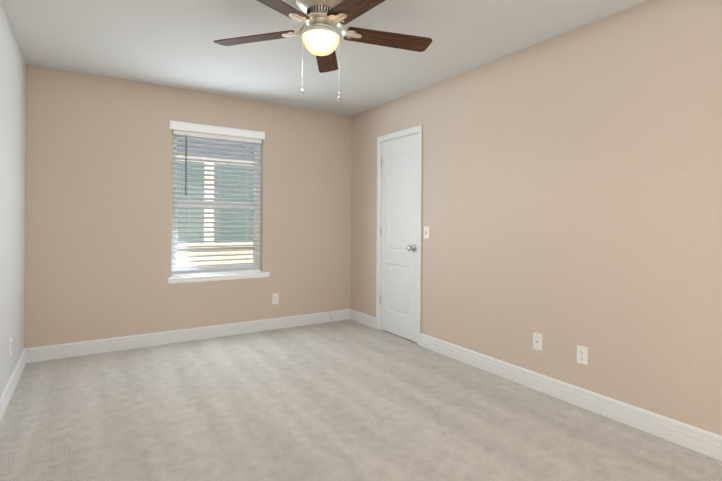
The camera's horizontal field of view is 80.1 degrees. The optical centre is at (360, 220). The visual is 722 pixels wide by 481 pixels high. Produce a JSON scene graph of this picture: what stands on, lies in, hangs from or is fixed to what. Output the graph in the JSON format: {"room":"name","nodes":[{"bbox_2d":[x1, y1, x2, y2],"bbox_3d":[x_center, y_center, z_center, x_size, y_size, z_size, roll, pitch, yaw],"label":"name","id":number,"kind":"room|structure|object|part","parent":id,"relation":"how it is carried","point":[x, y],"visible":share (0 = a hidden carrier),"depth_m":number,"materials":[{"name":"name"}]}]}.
{"room":"empty bedroom","nodes":[
{"label":"empty bedroom","id":0,"kind":"room"},
{"bbox_2d":[0,0,25,395],"bbox_3d":[-1.485,-0.052,1.398,0.140,2.440,5.191,0,0,-32],"label":"wall","id":1,"kind":"structure","parent":0,"point":[12,152],"depth_m":2.89,"materials":[{"name":"paint"}]},
{"bbox_2d":[9,337,11,356],"bbox_3d":[-2.336,0.839,2.866,0.009,0.115,0.070,0,0,-32],"label":"duplex electrical outlet","id":2,"kind":"object","parent":1,"relation":"attached to","point":[10,346],"visible":1,"depth_m":2.85,"materials":[{"name":"white plastic"}]},
{"bbox_2d":[0,348,27,422],"bbox_3d":[-1.427,1.109,1.440,0.016,0.118,4.911,0,0,-32],"label":"baseboard","id":3,"kind":"structure","parent":1,"relation":"attached to","point":[8,391],"depth_m":2.88,"materials":[{"name":"white wood"}]},
{"bbox_2d":[24,64,351,347],"bbox_3d":[-1.469,-0.053,4.400,3.109,2.440,0.140,0,0,-32],"label":"wall","id":4,"kind":"structure","parent":0,"point":[98,189],"depth_m":3.98,"materials":[{"name":"paint"}]},
{"bbox_2d":[28,309,347,362],"bbox_3d":[-1.422,1.109,4.343,3.079,0.118,0.016,0,0,-32],"label":"baseboard","id":5,"kind":"structure","parent":4,"relation":"attached to","point":[49,352],"depth_m":4.10,"materials":[{"name":"white wood"}]},
{"bbox_2d":[171,131,260,275],"bbox_3d":[-1.482,-0.165,4.431,0.902,1.415,0.062,0,0,-32],"label":"window","id":6,"kind":"structure","parent":4,"relation":"in","point":[203,205],"depth_m":4.40,"materials":[{"name":"white plastic"}]},
{"bbox_2d":[172,130,261,276],"bbox_3d":[-1.447,-0.167,4.376,0.874,1.407,0.066,0,0,-32],"label":"window blinds","id":7,"kind":"object","parent":6,"relation":"attached to","point":[210,136],"visible":0.98,"depth_m":4.36,"materials":[{"name":"white plastic"}]},
{"bbox_2d":[169,120,264,139],"bbox_3d":[-1.422,-0.912,4.327,0.934,0.083,0.028,0,0,-32],"label":"window valance","id":8,"kind":"object","parent":4,"relation":"attached to","point":[199,128],"visible":0.86,"depth_m":4.29,"materials":[{"name":"white wood"}]},
{"bbox_2d":[168,271,269,283],"bbox_3d":[-1.429,0.571,4.375,1.000,0.064,0.121,0,0,-32],"label":"window sill","id":9,"kind":"structure","parent":4,"relation":"attached to","point":[213,277],"depth_m":4.31,"materials":[{"name":"white wood"}]},
{"bbox_2d":[272,293,278,303],"bbox_3d":[-0.927,0.842,4.660,0.070,0.115,0.009,0,0,-32],"label":"duplex electrical outlet","id":10,"kind":"object","parent":4,"relation":"attached to","point":[275,298],"visible":1,"depth_m":4.66,"materials":[{"name":"white plastic"}]},
{"bbox_2d":[1,0,647,115],"bbox_3d":[-0.106,-1.313,2.269,3.389,0.100,5.191,0,0,-32],"label":"ceiling","id":11,"kind":"structure","parent":0,"point":[169,43],"depth_m":3.06,"materials":[{"name":"paint"}]},
{"bbox_2d":[214,0,431,100],"bbox_3d":[-0.195,-0.968,2.383,1.303,0.593,1.269,0,0,-32],"label":"ceiling fan","id":12,"kind":"object","parent":11,"relation":"hanging from","point":[320,35],"visible":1,"depth_m":2.37,"materials":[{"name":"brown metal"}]},
{"bbox_3d":[-0.615,-1.077,2.533,0.525,0.006,0.141,0,11,18],"label":"blade","id":13,"kind":"part","parent":12,"relation":"part of","materials":[{"name":"brown wood"}]},
{"bbox_3d":[-0.463,-1.075,2.076,0.141,0.006,0.525,14,8,35],"label":"blade","id":14,"kind":"part","parent":12,"relation":"part of","materials":[{"name":"brown wood"}]},
{"bbox_3d":[-0.224,-1.161,2.409,0.282,0.206,0.282,0,0,-32],"label":"motor","id":15,"kind":"part","parent":12,"relation":"part of","materials":[{"name":"silver metal"}]},
{"bbox_3d":[-0.226,-0.871,2.409,0.193,0.400,0.124,0,0,-32],"label":"pull chain","id":16,"kind":"part","parent":12,"relation":"part of","materials":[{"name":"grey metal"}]},
{"bbox_3d":[-0.225,-0.981,2.409,0.207,0.093,0.207,0,0,-32],"label":"lamp shade","id":17,"kind":"part","parent":12,"relation":"part of","materials":[{"name":"white glass"}]},
{"label":"blade","id":18,"kind":"part","parent":12,"relation":"part of","materials":[{"name":"brown wood"}]},
{"bbox_3d":[0.019,-1.072,2.080,0.141,0.006,0.525,14,-8,-36],"label":"blade","id":19,"kind":"part","parent":12,"relation":"part of","materials":[{"name":"brown wood"}]},
{"bbox_3d":[0.164,-1.071,2.539,0.525,0.006,0.141,0,-11,-18],"label":"blade","id":20,"kind":"part","parent":12,"relation":"part of","materials":[{"name":"brown wood"}]},
{"bbox_2d":[0,319,721,480],"bbox_3d":[-0.123,1.227,2.269,3.389,0.100,5.191,0,0,-32],"label":"floor","id":21,"kind":"structure","parent":0,"point":[347,400],"depth_m":2.52,"materials":[{"name":"carpet"}]},
{"bbox_2d":[350,0,721,435],"bbox_3d":[1.257,-0.034,3.140,0.140,2.440,5.191,0,0,-32],"label":"wall","id":22,"kind":"structure","parent":0,"point":[572,190],"depth_m":2.74,"materials":[{"name":"paint"}]},
{"bbox_2d":[348,309,375,328],"bbox_3d":[0.023,1.118,4.924,0.016,0.118,0.543,0,0,-32],"label":"baseboard","id":23,"kind":"structure","parent":22,"relation":"attached to","point":[365,319],"depth_m":4.92,"materials":[{"name":"white wood"}]},
{"bbox_2d":[379,133,417,341],"bbox_3d":[0.366,0.160,4.383,0.106,2.016,0.618,0,0,-32],"label":"door","id":24,"kind":"structure","parent":22,"relation":"in","point":[399,226],"depth_m":4.37,"materials":[{"name":"white wood"}]},
{"bbox_3d":[0.214,0.103,4.641,0.016,1.590,0.019,0,0,-32],"label":"door hinge","id":25,"kind":"part","parent":24,"relation":"part of","materials":[{"name":"white metal"}]},
{"bbox_3d":[0.483,0.263,4.165,0.071,0.066,0.066,0,0,-32],"label":"knob","id":26,"kind":"part","parent":24,"relation":"part of","materials":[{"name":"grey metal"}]},
{"bbox_2d":[376,125,422,345],"bbox_3d":[0.432,0.134,4.420,0.157,2.093,0.740,0,0,-32],"label":"door frame","id":27,"kind":"structure","parent":22,"relation":"attached to","point":[408,131],"depth_m":4.51,"materials":[{"name":"white wood"}]},
{"bbox_2d":[424,227,428,238],"bbox_3d":[0.607,0.110,4.013,0.019,0.115,0.070,0,0,-32],"label":"toggle light switch","id":28,"kind":"object","parent":22,"relation":"attached to","point":[426,232],"visible":1,"depth_m":4.01,"materials":[{"name":"white plastic"}]},
{"bbox_2d":[533,333,541,350],"bbox_3d":[1.236,0.848,3.017,0.017,0.115,0.070,0,0,-32],"label":"outlet","id":29,"kind":"object","parent":22,"relation":"attached to","point":[537,341],"visible":1,"depth_m":3.02,"materials":[{"name":"white plastic"}]},
{"bbox_2d":[420,333,721,460],"bbox_3d":[1.532,1.129,2.548,0.016,0.118,3.607,0,0,-32],"label":"baseboard","id":30,"kind":"structure","parent":22,"relation":"attached to","point":[705,442],"depth_m":2.67,"materials":[{"name":"white wood"}]},
{"bbox_2d":[577,345,587,365],"bbox_3d":[1.413,0.859,2.746,0.009,0.115,0.070,0,0,-32],"label":"duplex electrical outlet","id":31,"kind":"object","parent":22,"relation":"attached to","point":[582,355],"visible":1,"depth_m":2.74,"materials":[{"name":"white plastic"}]},
{"label":"outside","id":32,"kind":"structure","parent":0,"visible":0},
{"bbox_2d":[177,140,253,267],"bbox_3d":[-1.254,-1.032,5.836,13.000,5.600,2.060,0,0,-32],"label":"window glass","id":33,"kind":"structure","parent":32,"point":[212,229],"depth_m":6.25,"materials":[{"name":"teal"}]}
]}

